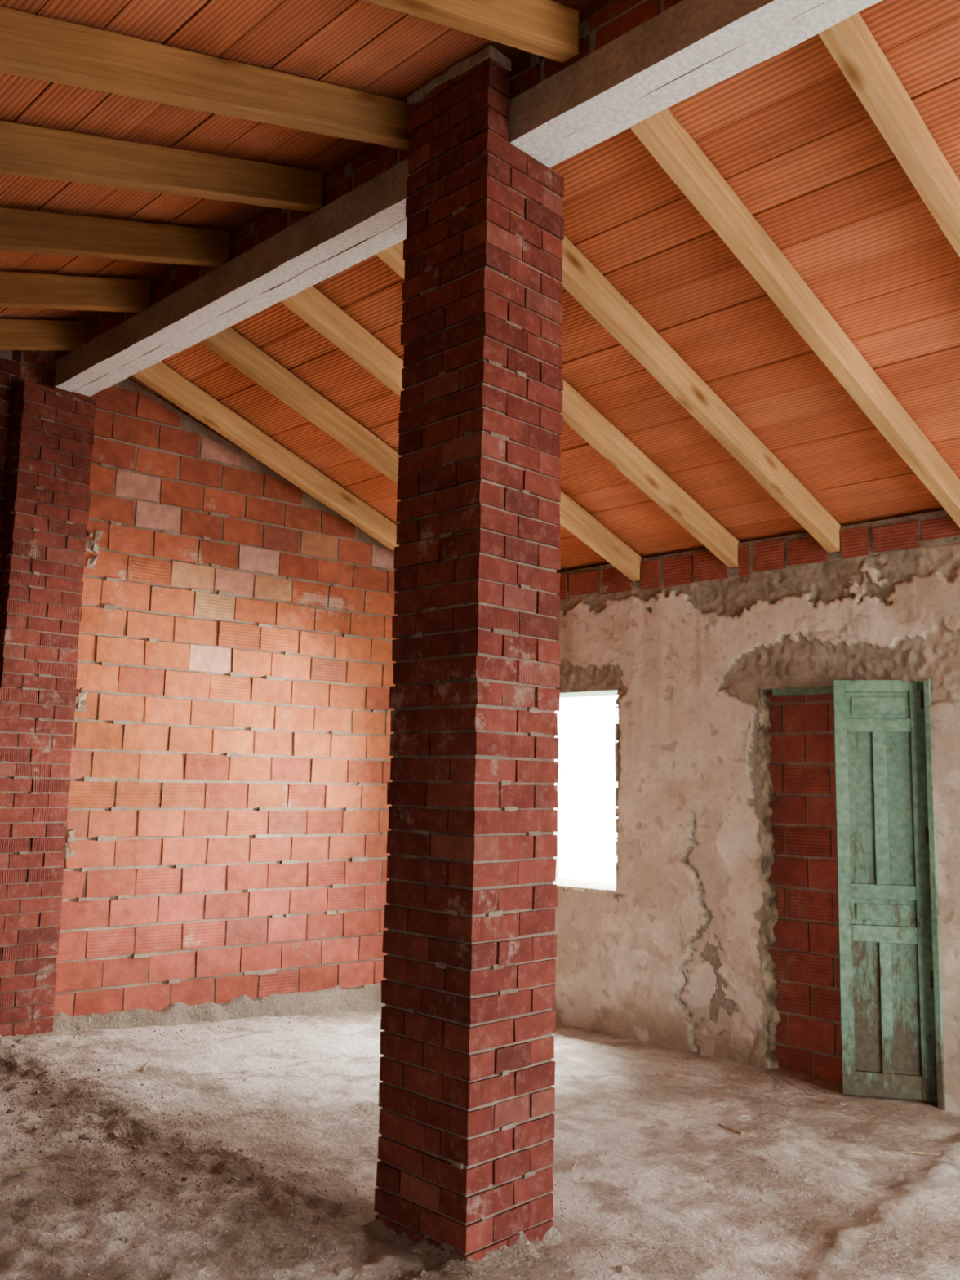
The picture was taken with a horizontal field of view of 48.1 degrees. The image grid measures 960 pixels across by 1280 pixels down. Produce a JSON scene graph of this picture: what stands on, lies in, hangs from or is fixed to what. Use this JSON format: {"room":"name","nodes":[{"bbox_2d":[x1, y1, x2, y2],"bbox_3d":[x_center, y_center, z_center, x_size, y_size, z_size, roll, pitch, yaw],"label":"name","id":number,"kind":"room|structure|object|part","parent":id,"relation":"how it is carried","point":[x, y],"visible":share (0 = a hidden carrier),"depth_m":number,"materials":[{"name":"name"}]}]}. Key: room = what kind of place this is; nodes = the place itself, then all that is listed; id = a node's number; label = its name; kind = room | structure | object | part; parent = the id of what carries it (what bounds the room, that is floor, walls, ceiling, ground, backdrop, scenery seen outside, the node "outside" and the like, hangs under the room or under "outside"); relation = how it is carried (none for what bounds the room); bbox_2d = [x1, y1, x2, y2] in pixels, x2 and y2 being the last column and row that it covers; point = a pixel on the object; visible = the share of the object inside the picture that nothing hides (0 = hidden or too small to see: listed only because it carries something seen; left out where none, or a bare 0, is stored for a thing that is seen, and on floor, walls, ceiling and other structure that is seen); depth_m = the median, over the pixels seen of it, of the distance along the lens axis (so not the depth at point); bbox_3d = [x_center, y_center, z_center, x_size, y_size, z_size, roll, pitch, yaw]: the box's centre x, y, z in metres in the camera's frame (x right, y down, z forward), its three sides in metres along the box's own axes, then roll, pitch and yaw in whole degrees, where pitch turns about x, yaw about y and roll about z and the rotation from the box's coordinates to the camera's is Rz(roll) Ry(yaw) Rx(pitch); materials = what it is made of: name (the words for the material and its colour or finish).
{"room":"unfinished attic","nodes":[
{"label":"unfinished attic","id":0,"kind":"room"},
{"bbox_2d":[0,350,398,1016],"bbox_3d":[-2.586,0.382,6.560,6.750,4.453,0.274,7,-10,-39],"label":"wall","id":1,"kind":"structure","parent":0,"point":[228,807],"depth_m":7.09,"materials":[{"name":"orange brick"}]},
{"bbox_2d":[0,379,96,1036],"bbox_3d":[-2.625,0.396,6.314,0.161,3.860,0.450,-6,-11,45],"label":"brick pillar","id":2,"kind":"structure","parent":1,"relation":"attached to","point":[46,521],"depth_m":6.28,"materials":[{"name":"red brick"}]},
{"bbox_2d":[50,984,385,1031],"bbox_3d":[-2.513,2.273,6.175,6.744,0.330,0.143,7,-10,-39],"label":"mortar strip","id":3,"kind":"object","parent":1,"relation":"attached to","point":[336,998],"depth_m":6.96,"materials":[{"name":"beige concrete"}]},
{"bbox_2d":[55,0,682,364],"bbox_3d":[0.338,-2.059,3.867,8.025,0.170,0.170,-6,-10,44],"label":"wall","id":4,"kind":"structure","parent":0,"point":[620,17],"depth_m":4.54,"materials":[{"name":"red brick"}]},
{"bbox_2d":[0,0,959,572],"bbox_3d":[0.232,-1.592,3.860,8.966,1.439,7.188,-6,-11,45],"label":"ceiling","id":5,"kind":"structure","parent":0,"point":[788,132],"depth_m":4.67,"materials":[{"name":"ceramic"}]},
{"bbox_2d":[0,1009,959,1279],"bbox_3d":[0.159,1.958,3.473,8.950,0.321,6.610,-6,-11,45],"label":"floor","id":6,"kind":"structure","parent":0,"point":[904,1185],"depth_m":4.35,"materials":[{"name":"grey concrete"}]},
{"bbox_2d":[5,1109,14,1113],"bbox_3d":[-2.086,2.092,4.767,0.039,0.025,0.038,-3,-8,27],"label":"clod","id":7,"kind":"object","parent":6,"relation":"on","point":[11,1111],"visible":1,"depth_m":4.76,"materials":[{"name":"brown soil"}]},
{"bbox_2d":[0,1163,49,1173],"bbox_3d":[-1.738,2.006,4.082,0.200,0.009,0.013,6,-9,-33],"label":"splinter","id":8,"kind":"object","parent":6,"relation":"on","point":[47,1164],"visible":1,"depth_m":4.08,"materials":[{"name":"brown wood"}]},
{"bbox_2d":[78,1132,91,1138],"bbox_3d":[-1.652,2.075,4.497,0.062,0.037,0.044,3,-8,-10],"label":"clod","id":9,"kind":"object","parent":6,"relation":"on","point":[86,1135],"visible":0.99,"depth_m":4.48,"materials":[{"name":"brown soil"}]},
{"bbox_2d":[107,1130,119,1138],"bbox_3d":[-1.540,2.083,4.523,0.057,0.035,0.046,0,-8,12],"label":"clod","id":10,"kind":"object","parent":6,"relation":"on","point":[114,1135],"visible":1,"depth_m":4.51,"materials":[{"name":"brown soil"}]},
{"bbox_2d":[118,1236,129,1244],"bbox_3d":[-1.155,1.953,3.499,0.040,0.019,0.038,-4,-9,33],"label":"clod","id":11,"kind":"object","parent":6,"relation":"on","point":[125,1239],"visible":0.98,"depth_m":3.50,"materials":[{"name":"brown soil"}]},
{"bbox_2d":[132,1145,141,1149],"bbox_3d":[-1.391,2.057,4.361,0.037,0.020,0.032,2,-8,-3],"label":"clod","id":12,"kind":"object","parent":6,"relation":"on","point":[134,1147],"visible":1,"depth_m":4.35,"materials":[{"name":"brown soil"}]},
{"bbox_2d":[141,1058,151,1071],"bbox_3d":[-1.742,2.218,5.623,0.013,0.009,0.220,2,-8,-6],"label":"splinter","id":13,"kind":"object","parent":6,"relation":"on","point":[148,1061],"visible":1,"depth_m":5.58,"materials":[{"name":"beige wood"}]},
{"bbox_2d":[219,1164,234,1173],"bbox_3d":[-0.958,2.014,4.090,0.048,0.032,0.058,-1,-8,14],"label":"clod","id":14,"kind":"object","parent":6,"relation":"on","point":[227,1167],"visible":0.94,"depth_m":4.08,"materials":[{"name":"brown soil"}]},
{"bbox_2d":[228,1176,240,1183],"bbox_3d":[-0.906,2.011,3.998,0.045,0.038,0.059,-5,-10,40],"label":"clod","id":15,"kind":"object","parent":6,"relation":"on","point":[233,1180],"visible":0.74,"depth_m":3.99,"materials":[{"name":"brown soil"}]},
{"bbox_2d":[333,1262,351,1276],"bbox_3d":[-0.421,1.927,3.286,0.058,0.034,0.044,2,-8,-7],"label":"clod","id":16,"kind":"object","parent":6,"relation":"on","point":[340,1269],"visible":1,"depth_m":3.28,"materials":[{"name":"beige stone"}]},
{"bbox_2d":[358,44,569,1279],"bbox_3d":[-0.005,0.003,3.873,0.740,4.225,0.678,-6,-11,45],"label":"brick pillar","id":17,"kind":"structure","parent":6,"relation":"on","point":[467,1095],"depth_m":3.69,"materials":[{"name":"brick"}]},
{"bbox_2d":[54,0,882,396],"bbox_3d":[0.370,-1.895,3.816,7.934,0.173,0.230,-6,-10,44],"label":"ridge beam","id":18,"kind":"structure","parent":17,"relation":"on","point":[691,46],"depth_m":3.89,"materials":[{"name":"concrete"}]},
{"bbox_2d":[0,319,86,351],"bbox_3d":[-3.430,-1.496,5.200,0.078,1.084,3.076,-6,-11,45],"label":"rafter","id":19,"kind":"object","parent":18,"relation":"on","point":[15,334],"visible":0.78,"depth_m":6.12,"materials":[{"name":"brown wood"}]},
{"bbox_2d":[0,271,151,312],"bbox_3d":[-2.885,-1.556,4.660,0.078,1.084,3.076,-6,-11,45],"label":"rafter","id":20,"kind":"object","parent":18,"relation":"on","point":[17,290],"visible":1,"depth_m":5.46,"materials":[{"name":"brown wood"}]},
{"bbox_2d":[0,207,229,266],"bbox_3d":[-2.339,-1.616,4.120,0.078,1.084,3.076,-6,-11,45],"label":"rafter","id":21,"kind":"object","parent":18,"relation":"on","point":[20,230],"visible":1,"depth_m":4.79,"materials":[{"name":"brown wood"}]},
{"bbox_2d":[0,120,323,211],"bbox_3d":[-1.807,-1.676,3.595,0.078,1.082,3.076,-6,-11,44],"label":"rafter","id":22,"kind":"object","parent":18,"relation":"on","point":[25,150],"visible":1,"depth_m":4.12,"materials":[{"name":"brown wood"}]},
{"bbox_2d":[0,6,410,151],"bbox_3d":[-1.329,-1.728,3.121,0.078,1.083,3.075,-6,-11,45],"label":"rafter","id":23,"kind":"object","parent":18,"relation":"on","point":[35,46],"visible":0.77,"depth_m":3.48,"materials":[{"name":"brown wood"}]},
{"bbox_2d":[132,361,399,551],"bbox_3d":[-1.109,-1.060,7.428,3.057,1.285,0.078,8,-10,-43],"label":"rafter","id":24,"kind":"object","parent":18,"relation":"on","point":[159,377],"visible":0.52,"depth_m":7.12,"materials":[{"name":"brown wood"}]},
{"bbox_2d":[200,326,401,484],"bbox_3d":[-0.563,-1.121,6.888,3.057,1.283,0.078,8,-10,-43],"label":"rafter","id":25,"kind":"object","parent":18,"relation":"on","point":[228,344],"visible":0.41,"depth_m":6.42,"materials":[{"name":"brown wood"}]},
{"bbox_2d":[280,285,642,581],"bbox_3d":[-0.017,-1.180,6.348,3.057,1.286,0.078,8,-10,-43],"label":"rafter","id":26,"kind":"object","parent":18,"relation":"on","point":[309,304],"visible":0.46,"depth_m":5.85,"materials":[{"name":"brown wood"}]},
{"bbox_2d":[362,0,578,62],"bbox_3d":[-0.779,-1.788,2.578,0.077,1.084,3.076,-6,-11,45],"label":"rafter","id":27,"kind":"object","parent":18,"relation":"on","point":[547,28],"visible":1,"depth_m":3.46,"materials":[{"name":"brown wood"}]},
{"bbox_2d":[375,238,740,567],"bbox_3d":[0.514,-1.238,5.822,3.057,1.286,0.078,8,-10,-43],"label":"rafter","id":28,"kind":"object","parent":18,"relation":"on","point":[578,413],"visible":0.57,"depth_m":6.13,"materials":[{"name":"brown wood"}]},
{"bbox_2d":[560,235,841,553],"bbox_3d":[0.993,-1.292,5.349,3.057,1.285,0.078,8,-10,-43],"label":"rafter","id":29,"kind":"object","parent":18,"relation":"on","point":[581,279],"visible":0.76,"depth_m":5.37,"materials":[{"name":"brown wood"}]},
{"bbox_2d":[629,107,959,528],"bbox_3d":[1.542,-1.352,4.805,3.057,1.286,0.078,8,-10,-43],"label":"rafter","id":30,"kind":"object","parent":18,"relation":"on","point":[661,133],"visible":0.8,"depth_m":4.58,"materials":[{"name":"brown wood"}]},
{"bbox_2d":[817,12,959,257],"bbox_3d":[2.070,-1.411,4.283,3.057,1.284,0.077,8,-10,-43],"label":"rafter","id":31,"kind":"object","parent":18,"relation":"on","point":[850,42],"visible":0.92,"depth_m":3.69,"materials":[{"name":"brown wood"}]},
{"bbox_2d":[0,1014,959,1279],"bbox_3d":[-0.348,2.150,4.972,4.605,0.286,4.556,-6,-11,45],"label":"gravel","id":32,"kind":"object","parent":6,"relation":"on","point":[290,1215],"visible":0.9,"depth_m":4.10,"materials":[{"name":"brown gravel"}]},
{"bbox_2d":[569,1160,577,1171],"bbox_3d":[0.381,2.127,4.357,0.013,0.009,0.120,-1,-8,16],"label":"splinter","id":33,"kind":"object","parent":6,"relation":"on","point":[572,1167],"visible":1,"depth_m":4.33,"materials":[{"name":"beige wood"}]},
{"bbox_2d":[614,1264,630,1274],"bbox_3d":[0.449,1.978,3.383,0.045,0.034,0.060,2,-8,-3],"label":"clod","id":34,"kind":"object","parent":6,"relation":"on","point":[622,1268],"visible":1,"depth_m":3.37,"materials":[{"name":"beige stone"}]},
{"bbox_2d":[717,1123,742,1134],"bbox_3d":[1.157,2.262,4.983,0.013,0.009,0.160,5,-9,-29],"label":"splinter","id":35,"kind":"object","parent":6,"relation":"on","point":[721,1125],"visible":1,"depth_m":4.96,"materials":[{"name":"brown wood"}]},
{"bbox_2d":[839,1102,846,1105],"bbox_3d":[1.854,2.377,5.510,0.043,0.019,0.035,4,-8,-21],"label":"clod","id":36,"kind":"object","parent":6,"relation":"on","point":[840,1103],"visible":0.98,"depth_m":5.50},
{"bbox_2d":[909,1151,946,1155],"bbox_3d":[1.970,2.259,4.736,0.150,0.009,0.013,0,-8,9],"label":"splinter","id":37,"kind":"object","parent":6,"relation":"on","point":[918,1153],"visible":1,"depth_m":4.73,"materials":[{"name":"beige wood"}]},
{"bbox_2d":[551,510,959,1113],"bbox_3d":[2.496,0.972,5.910,8.100,3.315,0.447,-6,-11,45],"label":"wall","id":38,"kind":"structure","parent":0,"point":[717,935],"depth_m":6.53,"materials":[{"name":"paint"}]},
{"bbox_2d":[553,689,617,893],"bbox_3d":[0.762,1.036,7.672,0.925,1.444,0.398,-6,-11,45],"label":"window","id":39,"kind":"structure","parent":38,"relation":"in","point":[576,885],"depth_m":7.59,"materials":[{"name":"white paint"}]},
{"bbox_3d":[0.751,1.736,7.583,0.880,0.030,0.388,-6,-11,45],"label":"sill","id":40,"kind":"part","parent":39,"relation":"part of","materials":[{"name":"beige concrete"}]},
{"bbox_2d":[772,678,945,1111],"bbox_3d":[2.030,1.361,5.964,0.967,2.261,0.291,-6,-11,45],"label":"door","id":41,"kind":"structure","parent":38,"relation":"in","point":[892,1046],"depth_m":5.79,"materials":[{"name":"green paint"}]},
{"bbox_3d":[2.087,0.913,5.892,0.134,0.825,0.006,-1,-8,13],"label":"panel","id":42,"kind":"part","parent":41,"relation":"part of","materials":[{"name":"green paint"}]},
{"bbox_3d":[2.069,1.957,5.754,0.140,0.672,0.006,-1,-8,13],"label":"panel","id":43,"kind":"part","parent":41,"relation":"part of","materials":[{"name":"green paint"}]},
{"bbox_3d":[2.195,0.362,5.942,0.333,0.148,0.033,-1,-8,13],"label":"panel","id":44,"kind":"part","parent":41,"relation":"part of","materials":[{"name":"green paint"}]},
{"bbox_3d":[2.173,1.466,5.797,0.333,0.139,0.034,-1,-8,13],"label":"panel","id":45,"kind":"part","parent":41,"relation":"part of","materials":[{"name":"green paint"}]},
{"bbox_3d":[2.281,0.911,5.848,0.134,0.825,0.006,-1,-8,13],"label":"panel","id":46,"kind":"part","parent":41,"relation":"part of","materials":[{"name":"green paint"}]},
{"bbox_3d":[2.257,1.955,5.711,0.140,0.672,0.006,-1,-8,13],"label":"panel","id":47,"kind":"part","parent":41,"relation":"part of","materials":[{"name":"green paint"}]},
{"label":"outside","id":48,"kind":"structure","parent":0,"visible":0},
{"bbox_2d":[557,816,617,884],"bbox_3d":[-0.050,2.497,3.950,86.000,0.280,86.000,-6,-11,45],"label":"ground","id":49,"kind":"structure","parent":48,"point":[586,850],"depth_m":29.94,"materials":[{"name":"white"}]}
]}

